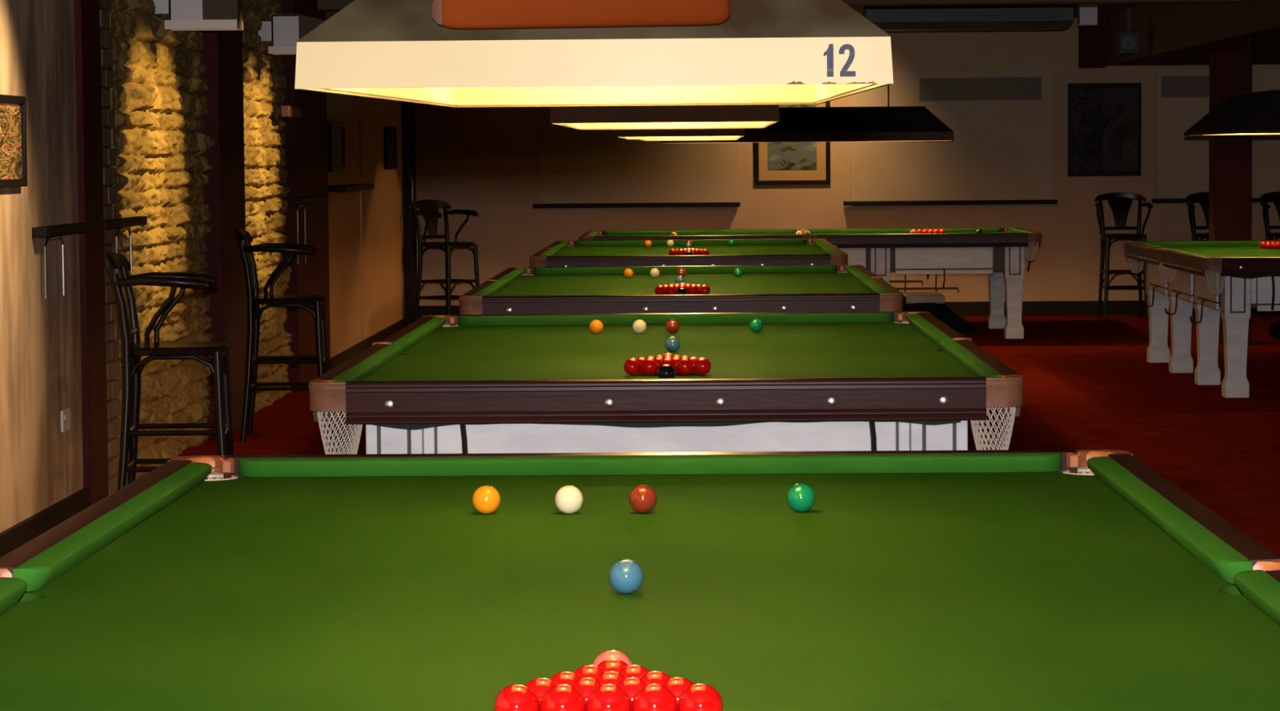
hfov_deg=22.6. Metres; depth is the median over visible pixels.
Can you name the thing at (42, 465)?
wall
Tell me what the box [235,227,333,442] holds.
bar stool
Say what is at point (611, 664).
ball
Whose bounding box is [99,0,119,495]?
wall pier
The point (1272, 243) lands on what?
ball
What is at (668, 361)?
ball
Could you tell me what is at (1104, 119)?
framed picture
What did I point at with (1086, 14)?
junction box
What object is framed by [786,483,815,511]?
ball
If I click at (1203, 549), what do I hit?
cushion
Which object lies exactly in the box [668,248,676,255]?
ball
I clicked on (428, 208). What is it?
bar stool
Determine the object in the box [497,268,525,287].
cushion
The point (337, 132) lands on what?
print
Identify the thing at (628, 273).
ball
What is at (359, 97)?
trim strip
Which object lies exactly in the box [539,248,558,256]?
cushion
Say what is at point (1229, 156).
trim column
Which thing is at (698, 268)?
cushion
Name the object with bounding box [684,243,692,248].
ball
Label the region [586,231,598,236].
cushion
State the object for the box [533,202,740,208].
ledge
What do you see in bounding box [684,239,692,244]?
ball
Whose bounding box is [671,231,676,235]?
ball
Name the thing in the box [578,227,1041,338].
table
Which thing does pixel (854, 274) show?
cushion
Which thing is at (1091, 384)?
floor
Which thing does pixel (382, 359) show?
cushion
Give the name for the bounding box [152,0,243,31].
wall fixture
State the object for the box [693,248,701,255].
ball
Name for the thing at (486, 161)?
wall
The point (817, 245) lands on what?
cushion
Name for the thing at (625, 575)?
ball
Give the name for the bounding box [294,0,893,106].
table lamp
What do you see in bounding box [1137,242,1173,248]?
cushion
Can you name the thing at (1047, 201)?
ledge
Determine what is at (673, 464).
cushion
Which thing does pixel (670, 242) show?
ball
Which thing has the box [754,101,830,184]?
framed picture
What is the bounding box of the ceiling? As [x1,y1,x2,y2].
[850,3,1142,17]
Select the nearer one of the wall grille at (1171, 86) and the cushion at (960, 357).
the cushion at (960, 357)
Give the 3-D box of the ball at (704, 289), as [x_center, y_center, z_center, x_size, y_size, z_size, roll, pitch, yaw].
[0.304,-0.306,15.046,0.052,0.052,0.052,0,4,1]
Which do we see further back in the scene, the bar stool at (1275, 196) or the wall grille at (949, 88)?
the wall grille at (949, 88)
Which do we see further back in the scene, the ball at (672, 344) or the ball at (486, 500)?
the ball at (672, 344)
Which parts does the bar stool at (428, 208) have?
leg, armrest, rail, rail, leg, seat, leg, armrest, leg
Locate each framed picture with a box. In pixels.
[0,93,27,187]
[327,120,345,172]
[383,126,397,169]
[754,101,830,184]
[1067,82,1141,176]
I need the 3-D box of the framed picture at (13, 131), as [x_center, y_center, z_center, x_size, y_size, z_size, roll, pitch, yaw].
[-2.419,-0.799,11.921,0.030,0.350,1.160,0,4,1]
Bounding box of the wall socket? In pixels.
[60,408,70,432]
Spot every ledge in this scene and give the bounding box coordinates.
[31,222,92,298]
[103,216,146,271]
[291,195,328,264]
[328,183,374,191]
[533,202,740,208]
[843,199,1057,205]
[1151,197,1273,203]
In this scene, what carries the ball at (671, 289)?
on the table at (804, 287)
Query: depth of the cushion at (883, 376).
8.93 m
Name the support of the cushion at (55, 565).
on the table at (976, 580)
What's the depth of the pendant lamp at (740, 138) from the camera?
22.93 m
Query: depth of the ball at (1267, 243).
22.55 m
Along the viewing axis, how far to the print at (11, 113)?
12.28 m
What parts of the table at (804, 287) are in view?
rail, rail, rail, rail, rail, rail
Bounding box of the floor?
[142,313,1279,557]
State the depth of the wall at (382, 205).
25.53 m
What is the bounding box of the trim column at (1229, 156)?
[1208,48,1252,344]
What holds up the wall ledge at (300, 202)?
attached to the brick wall at (159, 85)
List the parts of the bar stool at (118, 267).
rail, leg, leg, rail, armrest, armrest, seat, leg, leg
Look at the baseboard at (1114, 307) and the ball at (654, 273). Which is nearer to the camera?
the ball at (654, 273)
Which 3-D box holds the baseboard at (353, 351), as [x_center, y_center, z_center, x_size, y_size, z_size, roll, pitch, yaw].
[-2.150,-0.102,25.644,0.020,0.100,5.950,0,4,1]
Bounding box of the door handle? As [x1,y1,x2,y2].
[408,174,413,207]
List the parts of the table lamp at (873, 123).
hanging rod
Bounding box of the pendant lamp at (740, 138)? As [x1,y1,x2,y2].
[640,137,740,141]
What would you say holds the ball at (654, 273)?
on the table at (804, 287)
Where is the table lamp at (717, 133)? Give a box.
[616,128,745,139]
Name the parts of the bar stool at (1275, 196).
armrest, leg, rail, seat, leg, rail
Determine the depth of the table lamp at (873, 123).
26.68 m
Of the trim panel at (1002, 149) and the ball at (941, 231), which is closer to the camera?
the ball at (941, 231)
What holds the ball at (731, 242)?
on the table at (786, 251)
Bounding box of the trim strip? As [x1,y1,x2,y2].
[358,96,364,341]
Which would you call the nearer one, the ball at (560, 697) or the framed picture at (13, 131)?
the ball at (560, 697)
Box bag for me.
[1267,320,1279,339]
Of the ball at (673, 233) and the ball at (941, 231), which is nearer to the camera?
the ball at (673, 233)
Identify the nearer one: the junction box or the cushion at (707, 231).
the junction box
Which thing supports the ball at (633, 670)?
on the table at (976, 580)
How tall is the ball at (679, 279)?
0.052 m
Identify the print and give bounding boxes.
[0,102,22,179]
[332,127,342,166]
[387,131,395,164]
[767,104,817,169]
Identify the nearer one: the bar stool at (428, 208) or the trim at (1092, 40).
the bar stool at (428, 208)
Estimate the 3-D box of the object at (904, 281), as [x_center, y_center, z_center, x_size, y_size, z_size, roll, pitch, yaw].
[2.037,-0.626,27.660,0.820,0.047,0.022,0,4,1]
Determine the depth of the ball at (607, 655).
3.92 m
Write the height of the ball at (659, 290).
0.052 m
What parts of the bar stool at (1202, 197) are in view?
armrest, leg, rail, leg, seat, rail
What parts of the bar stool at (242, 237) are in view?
rail, leg, leg, armrest, armrest, seat, leg, leg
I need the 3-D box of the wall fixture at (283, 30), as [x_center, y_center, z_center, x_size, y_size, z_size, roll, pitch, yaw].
[-2.134,-1.979,19.739,0.430,0.240,0.210,0,4,1]
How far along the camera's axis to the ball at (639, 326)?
11.87 m
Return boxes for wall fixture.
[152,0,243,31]
[257,13,325,54]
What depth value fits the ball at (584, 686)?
3.71 m
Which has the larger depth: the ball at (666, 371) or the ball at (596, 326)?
the ball at (596, 326)
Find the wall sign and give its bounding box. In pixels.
[280,105,300,117]
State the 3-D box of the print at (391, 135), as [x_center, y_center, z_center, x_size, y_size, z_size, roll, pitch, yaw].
[-2.126,-1.766,27.268,0.004,0.280,0.770,0,4,1]
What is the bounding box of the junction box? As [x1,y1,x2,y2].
[1076,4,1097,26]
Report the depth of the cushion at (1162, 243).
23.28 m
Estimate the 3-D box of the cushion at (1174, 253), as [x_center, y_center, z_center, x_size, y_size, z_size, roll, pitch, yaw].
[3.554,-0.642,20.608,0.050,0.035,1.702,0,4,1]
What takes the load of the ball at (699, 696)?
on the table at (976, 580)
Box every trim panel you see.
[540,106,739,204]
[849,69,1053,200]
[1155,67,1279,198]
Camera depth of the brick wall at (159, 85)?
16.65 m
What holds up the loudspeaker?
hanging from the ceiling
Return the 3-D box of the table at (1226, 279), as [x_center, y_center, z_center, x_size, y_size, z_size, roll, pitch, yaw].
[4.489,-0.288,21.511,2.014,0.873,3.781,0,4,1]
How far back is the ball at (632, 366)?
9.60 m
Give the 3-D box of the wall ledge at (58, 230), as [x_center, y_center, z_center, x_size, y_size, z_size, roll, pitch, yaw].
[-2.377,-0.394,13.204,0.060,0.290,0.950,0,4,1]
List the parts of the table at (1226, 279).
rail, leg, frame moulding, frame panel, leg, frame panel, frame moulding, rail, leg, frame panel, frame moulding, rail, frame, leg, rail, frame panel, frame panel, frame moulding, cord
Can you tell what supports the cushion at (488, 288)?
on the table at (804, 287)
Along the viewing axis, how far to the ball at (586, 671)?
3.80 m
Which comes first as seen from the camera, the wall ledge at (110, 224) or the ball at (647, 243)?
the wall ledge at (110, 224)
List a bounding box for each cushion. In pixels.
[0,577,26,615]
[13,462,212,591]
[238,453,1062,476]
[332,343,404,382]
[364,376,969,381]
[392,316,446,352]
[458,312,893,325]
[473,280,506,296]
[494,293,842,296]
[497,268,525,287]
[533,265,837,274]
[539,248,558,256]
[552,241,568,253]
[574,239,806,245]
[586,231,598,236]
[603,229,797,235]
[808,227,1002,233]
[811,239,827,250]
[821,246,838,254]
[844,266,869,284]
[860,278,888,293]
[905,313,951,348]
[939,339,999,377]
[1008,227,1031,232]
[1087,456,1252,584]
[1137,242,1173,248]
[1143,240,1279,246]
[1169,248,1216,257]
[1233,569,1279,626]
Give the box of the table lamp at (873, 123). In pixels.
[660,30,953,142]
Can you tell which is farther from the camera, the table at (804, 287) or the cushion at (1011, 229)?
the cushion at (1011, 229)
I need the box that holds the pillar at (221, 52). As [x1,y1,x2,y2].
[200,12,248,437]
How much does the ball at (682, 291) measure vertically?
0.052 m
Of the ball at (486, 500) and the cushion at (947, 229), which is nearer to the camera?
the ball at (486, 500)
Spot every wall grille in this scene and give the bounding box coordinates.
[919,76,1040,100]
[1161,75,1209,97]
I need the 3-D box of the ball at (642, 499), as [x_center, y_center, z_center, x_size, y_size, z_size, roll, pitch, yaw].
[0.005,0.265,5.904,0.052,0.052,0.052,0,4,1]
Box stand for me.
[901,291,977,333]
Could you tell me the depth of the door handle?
28.58 m
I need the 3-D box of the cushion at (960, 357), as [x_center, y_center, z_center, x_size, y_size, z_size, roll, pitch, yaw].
[1.003,0.020,9.820,0.050,0.036,1.702,0,4,1]
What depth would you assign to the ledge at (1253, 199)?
29.84 m
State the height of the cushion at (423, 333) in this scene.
0.036 m
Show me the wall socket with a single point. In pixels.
(64, 414)
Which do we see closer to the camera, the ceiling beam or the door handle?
the ceiling beam
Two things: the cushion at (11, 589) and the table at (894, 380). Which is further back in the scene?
the table at (894, 380)
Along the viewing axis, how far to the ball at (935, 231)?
27.01 m
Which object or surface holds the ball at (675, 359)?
on the table at (894, 380)
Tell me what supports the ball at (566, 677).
on the table at (976, 580)
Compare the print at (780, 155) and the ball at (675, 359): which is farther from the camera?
the print at (780, 155)
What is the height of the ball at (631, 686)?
0.052 m
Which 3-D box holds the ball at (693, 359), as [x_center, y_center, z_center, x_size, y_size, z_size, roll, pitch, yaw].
[0.163,0.030,9.659,0.052,0.052,0.052,0,4,1]
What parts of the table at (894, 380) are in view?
rail, leg, rail, frame panel, cord, frame, rail, frame panel, rail, cord, frame panel, leg, rail, rail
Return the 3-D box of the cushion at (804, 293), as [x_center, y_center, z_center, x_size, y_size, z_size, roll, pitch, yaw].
[0.183,-0.255,14.341,1.706,0.036,0.050,0,4,1]
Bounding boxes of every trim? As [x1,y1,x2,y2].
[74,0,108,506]
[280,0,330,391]
[401,101,413,325]
[1078,15,1106,68]
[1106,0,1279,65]
[1106,26,1279,66]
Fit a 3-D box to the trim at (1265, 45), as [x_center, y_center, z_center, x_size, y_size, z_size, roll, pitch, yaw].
[5.491,-2.213,21.267,2.600,0.070,17.370,0,4,1]
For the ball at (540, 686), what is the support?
on the table at (976, 580)
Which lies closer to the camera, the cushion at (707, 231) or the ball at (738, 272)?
the ball at (738, 272)
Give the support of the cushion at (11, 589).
on the table at (976, 580)
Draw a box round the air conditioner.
[862,4,1073,31]
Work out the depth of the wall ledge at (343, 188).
23.12 m
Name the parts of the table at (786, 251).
rail, rail, rail, rail, rail, rail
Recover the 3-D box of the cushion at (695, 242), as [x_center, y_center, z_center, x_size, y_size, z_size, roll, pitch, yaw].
[0.372,-0.833,23.610,1.706,0.036,0.050,0,4,1]
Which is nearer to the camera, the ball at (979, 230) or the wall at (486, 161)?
the ball at (979, 230)
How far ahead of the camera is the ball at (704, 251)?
20.83 m
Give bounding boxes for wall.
[0,0,116,533]
[107,0,293,485]
[325,10,417,357]
[414,17,1279,306]
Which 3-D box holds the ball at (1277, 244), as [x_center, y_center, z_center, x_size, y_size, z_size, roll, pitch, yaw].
[4.478,-0.773,22.476,0.052,0.052,0.052,0,4,1]
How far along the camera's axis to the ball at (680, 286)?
15.03 m
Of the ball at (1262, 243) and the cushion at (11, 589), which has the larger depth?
the ball at (1262, 243)
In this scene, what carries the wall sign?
attached to the brick wall at (159, 85)
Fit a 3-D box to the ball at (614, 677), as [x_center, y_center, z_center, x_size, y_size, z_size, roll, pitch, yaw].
[-0.034,0.398,3.768,0.052,0.052,0.052,0,4,1]
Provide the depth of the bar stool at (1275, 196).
29.34 m
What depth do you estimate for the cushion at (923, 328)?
11.49 m
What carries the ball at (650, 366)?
on the table at (894, 380)
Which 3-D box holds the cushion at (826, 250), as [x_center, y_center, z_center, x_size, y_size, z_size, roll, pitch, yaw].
[1.235,-0.671,20.891,0.050,0.036,1.702,0,4,1]
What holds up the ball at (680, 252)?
on the table at (786, 251)
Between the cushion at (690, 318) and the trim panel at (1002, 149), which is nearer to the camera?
the cushion at (690, 318)
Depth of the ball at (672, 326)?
11.85 m
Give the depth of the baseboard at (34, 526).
12.79 m
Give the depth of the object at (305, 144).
21.41 m
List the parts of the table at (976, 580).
rail, rail, rail, rail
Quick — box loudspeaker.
[1116,3,1140,54]
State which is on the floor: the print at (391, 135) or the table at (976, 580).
the table at (976, 580)
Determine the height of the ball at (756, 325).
0.052 m
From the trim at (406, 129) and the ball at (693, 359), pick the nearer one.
the ball at (693, 359)
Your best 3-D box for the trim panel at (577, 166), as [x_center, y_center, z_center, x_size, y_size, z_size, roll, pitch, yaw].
[-0.003,-2.035,30.102,1.866,1.230,0.030,0,4,1]
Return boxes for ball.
[471,485,500,514]
[493,684,539,710]
[524,677,557,710]
[539,684,585,710]
[549,671,582,684]
[555,485,582,513]
[569,677,603,710]
[573,665,604,678]
[585,684,631,710]
[589,320,603,333]
[591,650,632,666]
[594,671,626,684]
[597,658,627,671]
[608,559,643,594]
[616,677,648,710]
[617,664,649,678]
[623,268,633,278]
[623,358,640,375]
[628,484,657,513]
[631,683,677,710]
[632,319,646,333]
[635,356,646,374]
[639,671,671,684]
[640,357,658,375]
[644,240,651,247]
[649,268,659,277]
[653,356,663,373]
[654,284,665,294]
[657,364,675,377]
[658,357,675,369]
[661,676,693,710]
[664,336,679,351]
[665,284,676,294]
[665,319,679,333]
[666,239,674,246]
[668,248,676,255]
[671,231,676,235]
[671,356,680,373]
[675,275,685,284]
[675,287,687,294]
[676,248,684,255]
[676,267,686,276]
[676,284,688,291]
[676,357,693,375]
[677,683,723,710]
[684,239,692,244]
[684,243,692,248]
[684,251,693,255]
[688,284,698,294]
[688,356,698,373]
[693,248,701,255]
[693,357,711,374]
[699,284,710,293]
[701,248,709,255]
[728,239,735,246]
[733,266,743,276]
[749,318,763,332]
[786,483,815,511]
[804,230,810,235]
[910,229,916,233]
[916,229,922,233]
[922,229,928,233]
[928,229,933,233]
[933,229,939,233]
[939,229,945,233]
[976,228,982,233]
[1259,240,1266,248]
[1264,241,1270,248]
[1269,241,1275,248]
[1274,241,1279,248]
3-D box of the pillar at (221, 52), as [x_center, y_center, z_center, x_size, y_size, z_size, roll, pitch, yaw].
[-2.401,-0.967,17.994,0.230,2.780,0.940,0,4,1]
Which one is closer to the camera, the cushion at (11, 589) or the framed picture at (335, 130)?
the cushion at (11, 589)
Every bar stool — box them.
[105,252,234,490]
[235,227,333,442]
[410,199,479,321]
[1094,192,1153,319]
[1185,191,1208,319]
[1259,191,1279,319]
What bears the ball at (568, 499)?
on the table at (976, 580)
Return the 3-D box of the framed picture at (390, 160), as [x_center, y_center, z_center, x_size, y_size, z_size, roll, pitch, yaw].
[-2.124,-1.766,27.268,0.030,0.360,0.850,0,4,1]
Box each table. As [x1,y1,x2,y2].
[0,449,1279,710]
[308,311,1024,454]
[458,264,903,314]
[528,238,848,266]
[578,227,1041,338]
[1124,240,1279,397]
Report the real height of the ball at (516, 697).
0.052 m
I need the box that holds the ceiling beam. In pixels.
[317,0,1245,11]
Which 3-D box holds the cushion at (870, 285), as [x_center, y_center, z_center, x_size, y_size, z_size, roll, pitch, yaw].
[1.115,-0.318,15.233,0.050,0.036,1.702,0,4,1]
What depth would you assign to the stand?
14.77 m
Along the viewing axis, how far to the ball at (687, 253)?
20.38 m
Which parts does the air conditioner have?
mounting plate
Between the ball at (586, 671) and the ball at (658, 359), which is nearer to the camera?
the ball at (586, 671)
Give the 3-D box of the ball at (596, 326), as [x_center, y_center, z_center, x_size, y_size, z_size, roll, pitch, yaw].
[-0.163,-0.107,11.906,0.052,0.052,0.052,0,4,1]
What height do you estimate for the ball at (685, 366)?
0.052 m
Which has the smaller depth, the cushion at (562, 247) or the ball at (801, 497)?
the ball at (801, 497)
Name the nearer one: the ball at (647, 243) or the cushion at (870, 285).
the cushion at (870, 285)
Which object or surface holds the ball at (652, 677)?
on the table at (976, 580)
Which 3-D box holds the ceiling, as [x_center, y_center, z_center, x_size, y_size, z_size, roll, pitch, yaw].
[2.655,-2.230,14.420,11.400,0.100,32.000,0,4,1]
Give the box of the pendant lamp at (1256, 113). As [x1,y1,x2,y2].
[1183,33,1279,135]
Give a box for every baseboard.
[0,488,89,557]
[329,317,406,369]
[417,300,1279,319]
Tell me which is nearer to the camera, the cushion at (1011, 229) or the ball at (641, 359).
the ball at (641, 359)
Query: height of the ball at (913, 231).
0.052 m
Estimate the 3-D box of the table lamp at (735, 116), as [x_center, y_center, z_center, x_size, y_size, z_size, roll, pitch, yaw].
[0.092,-1.351,10.757,0.690,1.157,2.370,0,4,1]
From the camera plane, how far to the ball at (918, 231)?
27.09 m
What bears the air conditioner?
attached to the ceiling
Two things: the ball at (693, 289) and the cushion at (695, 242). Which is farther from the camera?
the cushion at (695, 242)
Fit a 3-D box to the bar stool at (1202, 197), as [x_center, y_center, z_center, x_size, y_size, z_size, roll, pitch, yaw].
[5.258,-0.919,29.310,0.520,1.156,0.501,0,4,1]
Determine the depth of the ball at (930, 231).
27.03 m
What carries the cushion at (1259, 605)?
on the table at (976, 580)
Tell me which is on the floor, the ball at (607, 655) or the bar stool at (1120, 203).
the bar stool at (1120, 203)
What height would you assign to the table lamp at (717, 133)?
1.167 m
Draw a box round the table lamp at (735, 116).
[550,104,779,129]
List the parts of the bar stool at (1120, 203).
armrest, leg, leg, rail, rail, seat, leg, leg, armrest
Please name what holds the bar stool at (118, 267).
on the floor
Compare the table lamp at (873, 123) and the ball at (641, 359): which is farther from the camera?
the table lamp at (873, 123)
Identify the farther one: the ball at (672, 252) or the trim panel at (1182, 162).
the trim panel at (1182, 162)
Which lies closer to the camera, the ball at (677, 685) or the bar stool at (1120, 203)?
the ball at (677, 685)
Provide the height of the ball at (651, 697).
0.052 m
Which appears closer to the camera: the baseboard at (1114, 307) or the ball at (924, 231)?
the ball at (924, 231)
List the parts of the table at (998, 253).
rail, rail, rail, frame panel, leg, rail, rail, frame, frame panel, frame moulding, leg, leg, rail, cord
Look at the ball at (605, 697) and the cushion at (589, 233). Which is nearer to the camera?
the ball at (605, 697)
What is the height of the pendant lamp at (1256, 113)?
1.145 m
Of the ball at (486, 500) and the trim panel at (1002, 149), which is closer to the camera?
the ball at (486, 500)
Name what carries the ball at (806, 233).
on the table at (998, 253)
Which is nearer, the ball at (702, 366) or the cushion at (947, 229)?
the ball at (702, 366)

